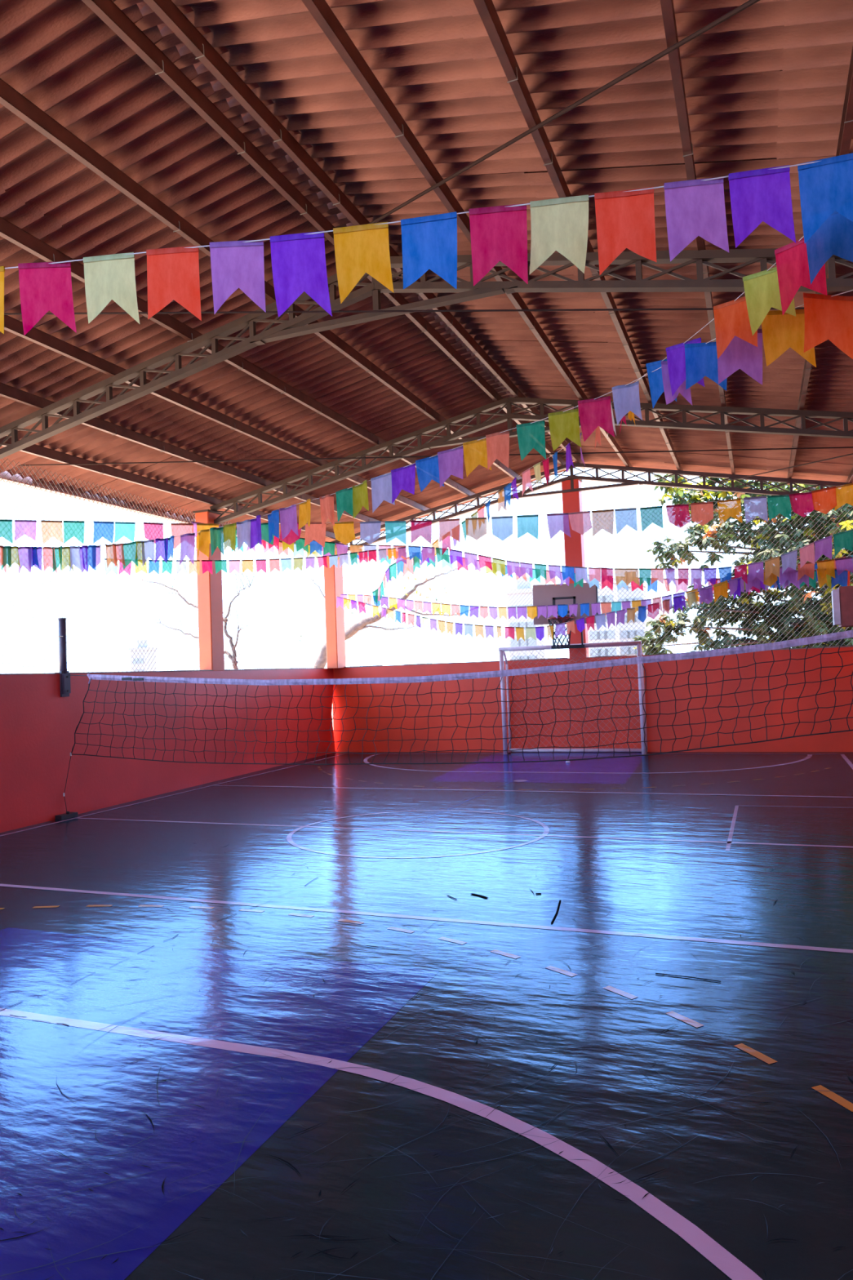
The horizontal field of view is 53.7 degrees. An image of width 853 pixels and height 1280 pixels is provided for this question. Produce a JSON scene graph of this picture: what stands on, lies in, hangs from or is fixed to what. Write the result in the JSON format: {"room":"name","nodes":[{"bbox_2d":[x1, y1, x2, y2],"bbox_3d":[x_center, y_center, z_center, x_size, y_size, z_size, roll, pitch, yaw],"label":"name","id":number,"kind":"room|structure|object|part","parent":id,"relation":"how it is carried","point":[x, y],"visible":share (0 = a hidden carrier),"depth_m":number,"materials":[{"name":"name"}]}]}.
{"room":"covered sports court","nodes":[
{"label":"covered sports court","id":0,"kind":"room"},
{"bbox_2d":[0,667,335,832],"bbox_3d":[-5.026,1.236,8.755,0.176,1.766,18.666,-3,-2,19],"label":"wall","id":1,"kind":"structure","parent":0,"point":[37,725],"depth_m":11.49,"materials":[{"name":"red paint"}]},
{"bbox_2d":[57,617,71,697],"bbox_3d":[-4.440,0.211,10.321,0.125,0.965,0.120,-3,-2,21],"label":"net post","id":2,"kind":"object","parent":1,"relation":"attached to","point":[64,680],"visible":1,"depth_m":10.29,"materials":[{"name":"metal"}]},
{"bbox_2d":[62,630,852,811],"bbox_3d":[-0.026,0.944,8.516,9.475,1.853,0.051,-3,-2,21],"label":"net","id":3,"kind":"object","parent":2,"relation":"hanging from","point":[846,634],"visible":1,"depth_m":8.25,"materials":[{"name":"black fabric"}]},
{"bbox_3d":[-4.342,1.741,10.208,0.122,0.715,0.009,-3,-2,18],"label":"tie cord","id":4,"kind":"part","parent":3,"relation":"part of","materials":[{"name":"fabric"}]},
{"bbox_2d":[192,509,224,671],"bbox_3d":[-3.494,-0.786,13.605,0.292,2.570,0.380,-3,-2,21],"label":"concrete pillar","id":5,"kind":"structure","parent":1,"relation":"on","point":[210,597],"depth_m":13.46,"materials":[{"name":"orange paint"}]},
{"bbox_3d":[-3.542,-2.054,13.652,0.292,0.030,0.380,-3,-2,21],"label":"cap plate","id":6,"kind":"part","parent":5,"relation":"part of","materials":[{"name":"orange concrete"}]},
{"bbox_2d":[209,396,852,524],"bbox_3d":[1.238,-2.743,11.811,10.224,1.326,0.090,-3,-2,21],"label":"roof truss","id":7,"kind":"object","parent":5,"relation":"on","point":[448,440],"visible":0.88,"depth_m":11.84,"materials":[{"name":"brown metal"}]},
{"bbox_2d":[0,435,335,539],"bbox_3d":[-4.841,-2.306,10.003,0.065,0.131,17.350,-3,-2,21],"label":"roof beam","id":8,"kind":"structure","parent":7,"relation":"on","point":[36,450],"depth_m":11.71,"materials":[{"name":"orange metal"}]},
{"bbox_2d":[17,446,852,466],"bbox_3d":[0.087,-2.226,10.230,11.167,0.491,0.016,-2,-2,6],"label":"cable","id":9,"kind":"object","parent":8,"relation":"attached to","point":[843,446],"visible":0.9,"depth_m":10.27,"materials":[{"name":"grey metal"}]},
{"bbox_2d":[0,382,385,528],"bbox_3d":[-3.965,-2.542,9.663,0.065,0.131,17.350,-3,-2,21],"label":"roof beam","id":10,"kind":"structure","parent":7,"relation":"on","point":[6,391],"depth_m":10.83,"materials":[{"name":"orange metal"}]},
{"bbox_2d":[4,307,804,315],"bbox_3d":[-0.815,-2.482,6.379,9.609,0.754,0.014,-2,-2,6],"label":"cable","id":11,"kind":"object","parent":10,"relation":"attached to","point":[701,308],"visible":0.79,"depth_m":6.29,"materials":[{"name":"grey metal"}]},
{"bbox_2d":[4,315,432,515],"bbox_3d":[-3.052,-2.788,9.308,0.065,0.131,17.350,-3,-2,21],"label":"roof beam","id":12,"kind":"structure","parent":7,"relation":"on","point":[11,325],"depth_m":9.72,"materials":[{"name":"orange metal"}]},
{"bbox_3d":[-3.051,-2.119,13.492,0.045,0.200,0.045,-3,-2,21],"label":"post","id":13,"kind":"part","parent":7,"relation":"part of","materials":[{"name":"brown metal"}]},
{"bbox_2d":[0,217,476,501],"bbox_3d":[-2.149,-3.032,8.956,0.065,0.131,17.350,-3,-2,21],"label":"roof beam","id":14,"kind":"structure","parent":7,"relation":"on","point":[10,232],"depth_m":8.68,"materials":[{"name":"orange metal"}]},
{"bbox_3d":[-2.630,-2.233,13.328,0.045,0.200,0.045,-3,-2,21],"label":"post","id":15,"kind":"part","parent":7,"relation":"part of","materials":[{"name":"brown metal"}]},
{"bbox_2d":[0,78,522,484],"bbox_3d":[-1.246,-3.276,8.605,0.065,0.131,17.350,-3,-2,21],"label":"roof beam","id":16,"kind":"structure","parent":7,"relation":"on","point":[11,99],"depth_m":6.34,"materials":[{"name":"orange metal"}]},
{"bbox_3d":[-2.209,-2.347,13.164,0.045,0.200,0.045,-3,-2,21],"label":"post","id":17,"kind":"part","parent":7,"relation":"part of","materials":[{"name":"brown metal"}]},
{"bbox_3d":[-1.788,-2.460,13.000,0.045,0.200,0.045,-3,-2,21],"label":"post","id":18,"kind":"part","parent":7,"relation":"part of","materials":[{"name":"brown metal"}]},
{"bbox_2d":[81,0,569,471],"bbox_3d":[-0.435,-3.495,8.289,0.065,0.131,17.350,-3,-2,21],"label":"roof beam","id":19,"kind":"structure","parent":7,"relation":"on","point":[106,11],"depth_m":5.93,"materials":[{"name":"orange metal"}]},
{"bbox_3d":[-1.366,-2.574,12.836,0.045,0.200,0.045,-3,-2,21],"label":"post","id":20,"kind":"part","parent":7,"relation":"part of","materials":[{"name":"brown metal"}]},
{"bbox_3d":[-0.945,-2.688,12.672,0.045,0.200,0.045,-3,-2,21],"label":"post","id":21,"kind":"part","parent":7,"relation":"part of","materials":[{"name":"brown metal"}]},
{"bbox_2d":[143,0,585,469],"bbox_3d":[-0.156,-3.517,8.180,0.065,0.131,17.350,-3,-2,21],"label":"roof beam","id":22,"kind":"structure","parent":7,"relation":"on","point":[166,11],"depth_m":5.93,"materials":[{"name":"orange metal"}]},
{"bbox_2d":[367,0,760,224],"bbox_3d":[0.769,-3.205,5.186,0.024,0.807,4.765,-1,-3,-34],"label":"cable","id":23,"kind":"object","parent":22,"relation":"attached to","point":[750,2],"visible":0.91,"depth_m":4.92,"materials":[{"name":"grey metal"}]},
{"bbox_3d":[-0.523,-2.801,12.508,0.045,0.200,0.045,-3,-2,21],"label":"post","id":24,"kind":"part","parent":7,"relation":"part of","materials":[{"name":"brown metal"}]},
{"bbox_3d":[-0.102,-2.915,12.345,0.045,0.200,0.045,-3,-2,21],"label":"post","id":25,"kind":"part","parent":7,"relation":"part of","materials":[{"name":"brown metal"}]},
{"bbox_3d":[0.319,-3.029,12.181,0.045,0.200,0.045,-3,-2,21],"label":"post","id":26,"kind":"part","parent":7,"relation":"part of","materials":[{"name":"brown metal"}]},
{"bbox_3d":[0.741,-3.142,12.017,0.045,0.200,0.045,-3,-2,21],"label":"post","id":27,"kind":"part","parent":7,"relation":"part of","materials":[{"name":"brown metal"}]},
{"bbox_3d":[1.167,-3.121,11.848,0.055,0.470,0.055,-3,-2,21],"label":"king post","id":28,"kind":"part","parent":7,"relation":"part of","materials":[{"name":"brown metal"}]},
{"bbox_3d":[1.601,-3.185,11.678,0.045,0.200,0.045,-3,-2,21],"label":"post","id":29,"kind":"part","parent":7,"relation":"part of","materials":[{"name":"brown metal"}]},
{"bbox_2d":[473,0,683,475],"bbox_3d":[1.530,-3.246,7.507,0.065,0.131,17.350,-3,-2,21],"label":"roof beam","id":30,"kind":"structure","parent":7,"relation":"on","point":[487,12],"depth_m":5.46,"materials":[{"name":"orange metal"}]},
{"bbox_3d":[2.917,-2.974,11.153,0.045,0.200,0.045,-3,-2,21],"label":"post","id":31,"kind":"part","parent":7,"relation":"part of","materials":[{"name":"brown metal"}]},
{"bbox_3d":[3.355,-2.903,10.978,0.045,0.200,0.045,-3,-2,21],"label":"post","id":32,"kind":"part","parent":7,"relation":"part of","materials":[{"name":"brown metal"}]},
{"bbox_3d":[3.794,-2.832,10.803,0.045,0.200,0.045,-3,-2,21],"label":"post","id":33,"kind":"part","parent":7,"relation":"part of","materials":[{"name":"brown metal"}]},
{"bbox_3d":[4.232,-2.762,10.628,0.045,0.200,0.045,-3,-2,21],"label":"post","id":34,"kind":"part","parent":7,"relation":"part of","materials":[{"name":"brown metal"}]},
{"bbox_3d":[4.671,-2.691,10.454,0.045,0.200,0.045,-3,-2,21],"label":"post","id":35,"kind":"part","parent":7,"relation":"part of","materials":[{"name":"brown metal"}]},
{"bbox_2d":[786,44,852,484],"bbox_3d":[3.216,-2.974,6.835,0.065,0.131,17.350,-3,-2,21],"label":"roof beam","id":36,"kind":"structure","parent":7,"relation":"on","point":[846,131],"depth_m":5.10,"materials":[{"name":"orange metal"}]},
{"bbox_3d":[5.110,-2.620,10.279,0.045,0.200,0.045,-3,-2,21],"label":"post","id":37,"kind":"part","parent":7,"relation":"part of","materials":[{"name":"brown metal"}]},
{"bbox_2d":[845,467,852,483],"bbox_3d":[4.078,-2.836,6.491,0.065,0.131,17.350,-3,-2,21],"label":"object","id":38,"kind":"structure","parent":7,"relation":"on","point":[850,479],"depth_m":13.96,"materials":[{"name":"orange metal"}]},
{"bbox_2d":[323,542,346,668],"bbox_3d":[-1.908,-0.700,17.498,0.290,2.570,0.430,-3,-2,21],"label":"concrete pillar","id":39,"kind":"structure","parent":1,"relation":"on","point":[333,576],"depth_m":17.33,"materials":[{"name":"orange paint"}]},
{"bbox_2d":[330,462,852,551],"bbox_3d":[2.763,-2.653,15.767,10.295,1.326,0.090,-3,-2,21],"label":"roof truss","id":40,"kind":"object","parent":39,"relation":"on","point":[624,482],"visible":0.7,"depth_m":15.46,"materials":[{"name":"metal"}]},
{"bbox_3d":[0.156,-2.476,16.793,0.045,0.200,0.045,-3,-2,21],"label":"post","id":41,"kind":"part","parent":40,"relation":"part of","materials":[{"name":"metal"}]},
{"bbox_3d":[0.583,-2.591,16.627,0.045,0.200,0.045,-3,-2,21],"label":"post","id":42,"kind":"part","parent":40,"relation":"part of","materials":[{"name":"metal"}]},
{"bbox_3d":[1.010,-2.707,16.460,0.045,0.200,0.045,-3,-2,21],"label":"post","id":43,"kind":"part","parent":40,"relation":"part of","materials":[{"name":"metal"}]},
{"bbox_3d":[2.725,-3.033,15.790,0.055,0.470,0.055,-3,-2,21],"label":"king post","id":44,"kind":"part","parent":40,"relation":"part of","materials":[{"name":"metal"}]},
{"bbox_3d":[3.158,-3.097,15.620,0.045,0.200,0.045,-3,-2,21],"label":"post","id":45,"kind":"part","parent":40,"relation":"part of","materials":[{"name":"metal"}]},
{"bbox_3d":[3.597,-3.026,15.445,0.045,0.200,0.045,-3,-2,21],"label":"post","id":46,"kind":"part","parent":40,"relation":"part of","materials":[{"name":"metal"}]},
{"bbox_3d":[4.036,-2.956,15.271,0.045,0.200,0.045,-3,-2,21],"label":"post","id":47,"kind":"part","parent":40,"relation":"part of","materials":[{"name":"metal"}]},
{"bbox_3d":[4.474,-2.885,15.096,0.045,0.200,0.045,-3,-2,21],"label":"post","id":48,"kind":"part","parent":40,"relation":"part of","materials":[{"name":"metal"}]},
{"bbox_3d":[4.913,-2.814,14.921,0.045,0.200,0.045,-3,-2,21],"label":"post","id":49,"kind":"part","parent":40,"relation":"part of","materials":[{"name":"metal"}]},
{"bbox_3d":[5.351,-2.744,14.746,0.045,0.200,0.045,-3,-2,21],"label":"post","id":50,"kind":"part","parent":40,"relation":"part of","materials":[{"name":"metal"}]},
{"bbox_3d":[5.790,-2.673,14.571,0.045,0.200,0.045,-3,-2,21],"label":"post","id":51,"kind":"part","parent":40,"relation":"part of","materials":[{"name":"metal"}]},
{"bbox_2d":[717,453,852,483],"bbox_3d":[5.520,-2.591,12.546,0.018,0.546,4.577,-2,-2,-10],"label":"cable","id":52,"kind":"object","parent":40,"relation":"attached to","point":[852,453],"visible":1,"depth_m":12.73,"materials":[{"name":"grey metal"}]},
{"bbox_3d":[6.229,-2.603,14.396,0.045,0.200,0.045,-3,-2,21],"label":"post","id":53,"kind":"part","parent":40,"relation":"part of","materials":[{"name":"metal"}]},
{"bbox_3d":[-5.013,-0.890,9.276,0.290,2.570,0.370,-3,-2,21],"label":"concrete pillar","id":54,"kind":"structure","parent":1,"relation":"on","visible":0},
{"bbox_2d":[0,457,315,673],"bbox_3d":[-4.970,-0.881,9.826,0.013,2.554,16.204,-3,-2,19],"label":"chain link mesh","id":55,"kind":"object","parent":54,"relation":"attached to","point":[2,458],"visible":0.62,"depth_m":12.23,"materials":[{"name":"metal"}]},
{"bbox_2d":[101,546,413,575],"bbox_3d":[-2.531,-1.172,11.908,6.237,0.747,0.287,0,-3,-44],"label":"bunting","id":56,"kind":"object","parent":55,"relation":"hanging from","point":[206,565],"visible":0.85,"depth_m":12.07},
{"bbox_3d":[-2.530,-1.261,11.906,6.237,0.569,0.274,0,-3,-44],"label":"cord","id":57,"kind":"part","parent":56,"relation":"part of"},
{"bbox_2d":[0,248,852,458],"bbox_3d":[-0.322,-2.839,7.665,10.077,1.326,0.090,-3,-2,21],"label":"roof truss","id":58,"kind":"object","parent":54,"relation":"on","point":[465,291],"visible":0.84,"depth_m":7.71,"materials":[{"name":"brown metal"}]},
{"bbox_3d":[-4.556,-2.245,9.325,0.045,0.200,0.045,-3,-2,21],"label":"post","id":59,"kind":"part","parent":58,"relation":"part of","materials":[{"name":"brown metal"}]},
{"bbox_3d":[-4.147,-2.355,9.166,0.045,0.200,0.045,-3,-2,21],"label":"post","id":60,"kind":"part","parent":58,"relation":"part of","materials":[{"name":"brown metal"}]},
{"bbox_3d":[-3.738,-2.466,9.007,0.045,0.200,0.045,-3,-2,21],"label":"post","id":61,"kind":"part","parent":58,"relation":"part of","materials":[{"name":"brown metal"}]},
{"bbox_3d":[-3.329,-2.576,8.848,0.045,0.200,0.045,-3,-2,21],"label":"post","id":62,"kind":"part","parent":58,"relation":"part of","materials":[{"name":"brown metal"}]},
{"bbox_3d":[-2.920,-2.686,8.688,0.045,0.200,0.045,-3,-2,21],"label":"post","id":63,"kind":"part","parent":58,"relation":"part of","materials":[{"name":"brown metal"}]},
{"bbox_3d":[-2.511,-2.797,8.529,0.045,0.200,0.045,-3,-2,21],"label":"post","id":64,"kind":"part","parent":58,"relation":"part of","materials":[{"name":"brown metal"}]},
{"bbox_3d":[-2.102,-2.907,8.370,0.045,0.200,0.045,-3,-2,21],"label":"post","id":65,"kind":"part","parent":58,"relation":"part of","materials":[{"name":"brown metal"}]},
{"bbox_3d":[-1.693,-3.017,8.211,0.045,0.200,0.045,-3,-2,21],"label":"post","id":66,"kind":"part","parent":58,"relation":"part of","materials":[{"name":"brown metal"}]},
{"bbox_3d":[-1.284,-3.128,8.052,0.045,0.200,0.045,-3,-2,21],"label":"post","id":67,"kind":"part","parent":58,"relation":"part of","materials":[{"name":"brown metal"}]},
{"bbox_3d":[-0.875,-3.238,7.893,0.045,0.200,0.045,-3,-2,21],"label":"post","id":68,"kind":"part","parent":58,"relation":"part of","materials":[{"name":"brown metal"}]},
{"bbox_3d":[-0.460,-3.213,7.728,0.055,0.470,0.055,-3,-2,21],"label":"king post","id":69,"kind":"part","parent":58,"relation":"part of","materials":[{"name":"brown metal"}]},
{"bbox_3d":[-0.027,-3.278,7.559,0.045,0.200,0.045,-3,-2,21],"label":"post","id":70,"kind":"part","parent":58,"relation":"part of","materials":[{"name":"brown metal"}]},
{"bbox_2d":[301,0,633,473],"bbox_3d":[0.687,-3.381,7.843,0.065,0.131,17.350,-3,-2,21],"label":"roof beam","id":71,"kind":"structure","parent":58,"relation":"on","point":[320,10],"depth_m":5.76,"materials":[{"name":"orange metal"}]},
{"bbox_3d":[0.412,-3.207,7.384,0.045,0.200,0.045,-3,-2,21],"label":"post","id":72,"kind":"part","parent":58,"relation":"part of","materials":[{"name":"brown metal"}]},
{"bbox_3d":[0.850,-3.136,7.209,0.045,0.200,0.045,-3,-2,21],"label":"post","id":73,"kind":"part","parent":58,"relation":"part of","materials":[{"name":"brown metal"}]},
{"bbox_3d":[1.289,-3.066,7.034,0.045,0.200,0.045,-3,-2,21],"label":"post","id":74,"kind":"part","parent":58,"relation":"part of","materials":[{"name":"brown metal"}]},
{"bbox_3d":[1.728,-2.995,6.859,0.045,0.200,0.045,-3,-2,21],"label":"post","id":75,"kind":"part","parent":58,"relation":"part of","materials":[{"name":"brown metal"}]},
{"bbox_2d":[660,0,735,480],"bbox_3d":[2.373,-3.110,7.171,0.065,0.131,17.350,-3,-2,21],"label":"roof beam","id":76,"kind":"structure","parent":58,"relation":"on","point":[667,6],"depth_m":5.07,"materials":[{"name":"orange metal"}]},
{"bbox_3d":[2.166,-2.925,6.684,0.045,0.200,0.045,-3,-2,21],"label":"post","id":77,"kind":"part","parent":58,"relation":"part of","materials":[{"name":"brown metal"}]},
{"bbox_3d":[2.605,-2.854,6.509,0.045,0.200,0.045,-3,-2,21],"label":"post","id":78,"kind":"part","parent":58,"relation":"part of","materials":[{"name":"brown metal"}]},
{"bbox_3d":[3.043,-2.784,6.334,0.045,0.200,0.045,-3,-2,21],"label":"post","id":79,"kind":"part","parent":58,"relation":"part of","materials":[{"name":"brown metal"}]},
{"bbox_2d":[0,751,852,1279],"bbox_3d":[-0.806,1.879,6.649,11.250,0.004,19.850,-3,-2,21],"label":"floor","id":80,"kind":"structure","parent":0,"point":[588,1019],"depth_m":3.85,"materials":[{"name":"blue paint"}]},
{"bbox_2d":[54,811,78,819],"bbox_3d":[-4.343,2.109,10.176,0.100,0.074,0.260,-3,-2,21],"label":"anchor","id":81,"kind":"object","parent":80,"relation":"on","point":[68,815],"visible":1,"depth_m":10.13,"materials":[{"name":"black metal"}]},
{"bbox_2d":[513,779,527,782],"bbox_3d":[1.333,1.997,11.968,0.200,0.001,0.200,-3,-2,21],"label":"floor marking","id":82,"kind":"object","parent":80,"relation":"on","point":[517,780],"depth_m":11.97,"materials":[{"name":"white paint"}]},
{"bbox_2d":[498,640,648,754],"bbox_3d":[2.675,1.079,15.484,2.614,2.000,0.409,-3,-2,21],"label":"goal","id":83,"kind":"object","parent":80,"relation":"on","point":[502,651],"visible":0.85,"depth_m":15.56,"materials":[{"name":"white paint"}]},
{"bbox_3d":[1.441,1.157,15.795,0.084,1.960,0.080,-3,-2,21],"label":"post","id":84,"kind":"part","parent":83,"relation":"part of","materials":[{"name":"white metal"}]},
{"bbox_3d":[1.567,1.294,16.097,0.048,1.660,0.046,-3,-2,21],"label":"post","id":85,"kind":"part","parent":83,"relation":"part of","materials":[{"name":"white metal"}]},
{"bbox_3d":[3.792,1.033,14.869,0.084,1.960,0.080,-3,-2,21],"label":"post","id":86,"kind":"part","parent":83,"relation":"part of","materials":[{"name":"white metal"}]},
{"bbox_3d":[3.918,1.170,15.171,0.048,1.660,0.046,-3,-2,21],"label":"post","id":87,"kind":"part","parent":83,"relation":"part of","materials":[{"name":"metal"}]},
{"bbox_2d":[0,0,852,551],"bbox_3d":[-0.191,-3.057,8.390,11.739,1.256,17.735,-3,-2,21],"label":"ceiling","id":88,"kind":"structure","parent":0,"point":[765,86],"depth_m":6.34,"materials":[{"name":"brown metal"}]},
{"bbox_2d":[0,471,306,552],"bbox_3d":[-5.680,-2.156,10.359,0.130,0.170,17.400,-3,-2,21],"label":"gutter","id":89,"kind":"object","parent":88,"relation":"attached to","point":[5,473],"visible":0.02,"depth_m":12.21,"materials":[{"name":"white metal"}]},
{"bbox_2d":[332,645,852,751],"bbox_3d":[3.443,1.194,15.533,11.550,1.814,0.175,-3,-2,21],"label":"wall","id":90,"kind":"structure","parent":0,"point":[838,741],"depth_m":15.42,"materials":[{"name":"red paint"}]},
{"bbox_2d":[344,522,568,666],"bbox_3d":[0.488,-0.853,16.786,4.703,2.603,0.010,-3,-2,21],"label":"chain link mesh","id":91,"kind":"object","parent":90,"relation":"on","point":[541,522],"visible":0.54,"depth_m":16.77,"materials":[{"name":"metal"}]},
{"bbox_2d":[561,478,589,658],"bbox_3d":[2.801,-1.340,15.867,0.360,3.370,0.350,-3,-2,21],"label":"concrete pillar","id":92,"kind":"structure","parent":90,"relation":"on","point":[574,545],"depth_m":15.74,"materials":[{"name":"paint"}]},
{"bbox_2d":[532,582,598,648],"bbox_3d":[2.506,-0.439,15.142,0.929,1.187,0.868,-1,-2,-21],"label":"basketball hoop","id":93,"kind":"object","parent":92,"relation":"attached to","point":[543,594],"visible":0.73,"depth_m":15.13,"materials":[{"name":"black metal"}]},
{"bbox_3d":[2.782,-0.103,15.089,0.028,0.431,0.028,-3,-2,21],"label":"frame rail","id":94,"kind":"part","parent":93,"relation":"part of","materials":[{"name":"black metal"}]},
{"bbox_3d":[3.027,-0.661,14.951,0.034,0.725,0.050,-3,-2,21],"label":"edge trim","id":95,"kind":"part","parent":93,"relation":"part of","materials":[{"name":"black metal"}]},
{"bbox_2d":[584,488,852,657],"bbox_3d":[5.272,-1.155,14.903,4.904,2.704,0.014,-3,-2,21],"label":"chain link mesh","id":96,"kind":"object","parent":90,"relation":"on","point":[812,489],"visible":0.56,"depth_m":14.96,"materials":[{"name":"metal"}]},
{"bbox_3d":[4.548,-0.531,6.071,0.160,4.470,17.010,-3,-2,21],"label":"wall","id":97,"kind":"structure","parent":0,"visible":0},
{"bbox_2d":[0,289,852,573],"bbox_3d":[-0.247,-1.356,5.979,10.432,0.923,3.239,-4,-3,42],"label":"bunting","id":98,"kind":"object","parent":97,"relation":"hanging from","point":[824,317],"visible":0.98,"depth_m":7.09},
{"bbox_2d":[0,153,852,335],"bbox_3d":[-1.687,-1.655,3.888,9.961,0.621,0.196,-3,-2,9],"label":"bunting","id":99,"kind":"object","parent":97,"relation":"hanging from","point":[625,219],"visible":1,"depth_m":3.53},
{"bbox_3d":[-1.692,-1.827,3.902,9.961,0.278,0.180,-3,-2,9],"label":"cord","id":100,"kind":"part","parent":99,"relation":"part of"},
{"bbox_2d":[0,483,852,549],"bbox_3d":[0.221,-1.411,9.654,10.870,0.520,1.489,-2,-2,-5],"label":"bunting","id":101,"kind":"object","parent":97,"relation":"hanging from","point":[824,500],"visible":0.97,"depth_m":9.88},
{"bbox_3d":[0.218,-1.530,9.639,10.870,0.283,1.449,-2,-2,-5],"label":"cord","id":102,"kind":"part","parent":101,"relation":"part of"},
{"bbox_2d":[191,521,852,587],"bbox_3d":[1.575,-1.267,12.172,9.743,1.426,3.373,-3,-2,21],"label":"bunting","id":103,"kind":"object","parent":97,"relation":"hanging from","point":[844,540],"visible":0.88,"depth_m":12.83},
{"bbox_3d":[1.568,-1.397,12.171,9.743,1.162,3.360,-3,-2,21],"label":"cord","id":104,"kind":"part","parent":103,"relation":"part of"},
{"bbox_2d":[231,536,852,594],"bbox_3d":[1.927,-1.201,13.067,9.749,1.350,2.962,-3,-2,21],"label":"bunting","id":105,"kind":"object","parent":97,"relation":"hanging from","point":[682,585],"visible":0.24,"depth_m":14.10},
{"bbox_2d":[336,568,848,640],"bbox_3d":[1.906,-0.572,13.212,10.414,1.163,0.635,-4,-3,42],"label":"bunting","id":106,"kind":"object","parent":97,"relation":"hanging from","point":[653,611],"visible":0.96,"depth_m":13.10},
{"bbox_2d":[352,210,852,604],"bbox_3d":[1.022,-1.628,8.793,1.758,1.390,17.262,-2,-2,-13],"label":"bunting","id":107,"kind":"object","parent":97,"relation":"hanging from","point":[799,263],"visible":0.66,"depth_m":4.42},
{"bbox_3d":[5.956,-1.277,9.909,0.320,2.560,0.390,-3,-2,21],"label":"concrete pillar","id":108,"kind":"structure","parent":97,"relation":"attached to","visible":0},
{"bbox_2d":[340,556,852,620],"bbox_3d":[1.996,-0.738,13.344,10.427,0.930,0.680,-4,-3,44],"label":"bunting","id":109,"kind":"object","parent":108,"relation":"hanging from","point":[842,564],"visible":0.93,"depth_m":13.05},
{"bbox_2d":[707,568,849,591],"bbox_3d":[4.812,-0.752,10.565,2.616,0.284,0.257,-4,-3,35],"label":"bunting","id":110,"kind":"object","parent":108,"relation":"hanging from","point":[812,582],"visible":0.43,"depth_m":10.59},
{"bbox_2d":[831,586,852,626],"bbox_3d":[5.422,-0.419,9.967,1.130,0.470,0.379,-3,-2,21],"label":"electrical box","id":111,"kind":"object","parent":108,"relation":"attached to","point":[842,597],"visible":1,"depth_m":9.99,"materials":[{"name":"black metal"}]},
{"bbox_3d":[5.186,-0.413,9.887,0.580,0.430,0.020,-3,-2,21],"label":"door","id":112,"kind":"part","parent":111,"relation":"part of","materials":[{"name":"red metal"}]},
{"label":"outside","id":113,"kind":"structure","parent":0,"visible":0},
{"label":"ground","id":114,"kind":"structure","parent":113,"visible":0},
{"bbox_2d":[128,640,157,671],"bbox_3d":[-79.850,6.774,238.015,5.899,13.609,4.839,-3,-2,21],"label":"apartment tower","id":115,"kind":"structure","parent":114,"relation":"on","point":[140,641],"depth_m":236.46,"materials":[{"name":"white concrete"}]},
{"bbox_2d":[137,564,266,669],"bbox_3d":[-4.347,0.503,16.227,3.002,4.027,0.885,-3,-2,21],"label":"bare tree","id":116,"kind":"object","parent":114,"relation":"on","point":[175,590],"visible":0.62,"depth_m":15.87,"materials":[{"name":"brown plant"}]},
{"bbox_2d":[300,564,497,668],"bbox_3d":[-0.717,0.465,20.789,5.371,4.973,1.434,-3,-2,21],"label":"bare tree","id":117,"kind":"object","parent":114,"relation":"on","point":[321,662],"visible":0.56,"depth_m":20.94,"materials":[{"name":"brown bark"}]},
{"bbox_2d":[504,577,545,659],"bbox_3d":[18.903,8.852,156.032,6.133,40.800,5.026,-3,-2,21],"label":"apartment tower","id":118,"kind":"structure","parent":114,"relation":"on","point":[522,580],"depth_m":154.58,"materials":[{"name":"white concrete"}]},
{"bbox_2d":[586,566,620,657],"bbox_3d":[32.146,8.957,150.474,5.381,43.900,4.425,-3,-2,21],"label":"apartment tower","id":119,"kind":"structure","parent":114,"relation":"on","point":[602,651],"depth_m":148.99,"materials":[{"name":"white concrete"}]},
{"bbox_2d":[617,582,648,655],"bbox_3d":[40.561,8.741,163.346,5.520,43.900,4.536,-3,-2,21],"label":"apartment tower","id":120,"kind":"structure","parent":114,"relation":"on","point":[633,624],"depth_m":162.00,"materials":[{"name":"white concrete"}]},
{"bbox_2d":[632,474,852,654],"bbox_3d":[8.775,-1.508,18.963,7.348,7.104,5.957,-3,-3,32],"label":"leafy tree","id":121,"kind":"object","parent":114,"relation":"on","point":[695,495],"visible":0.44,"depth_m":18.10,"materials":[{"name":"green plant"}]}
]}

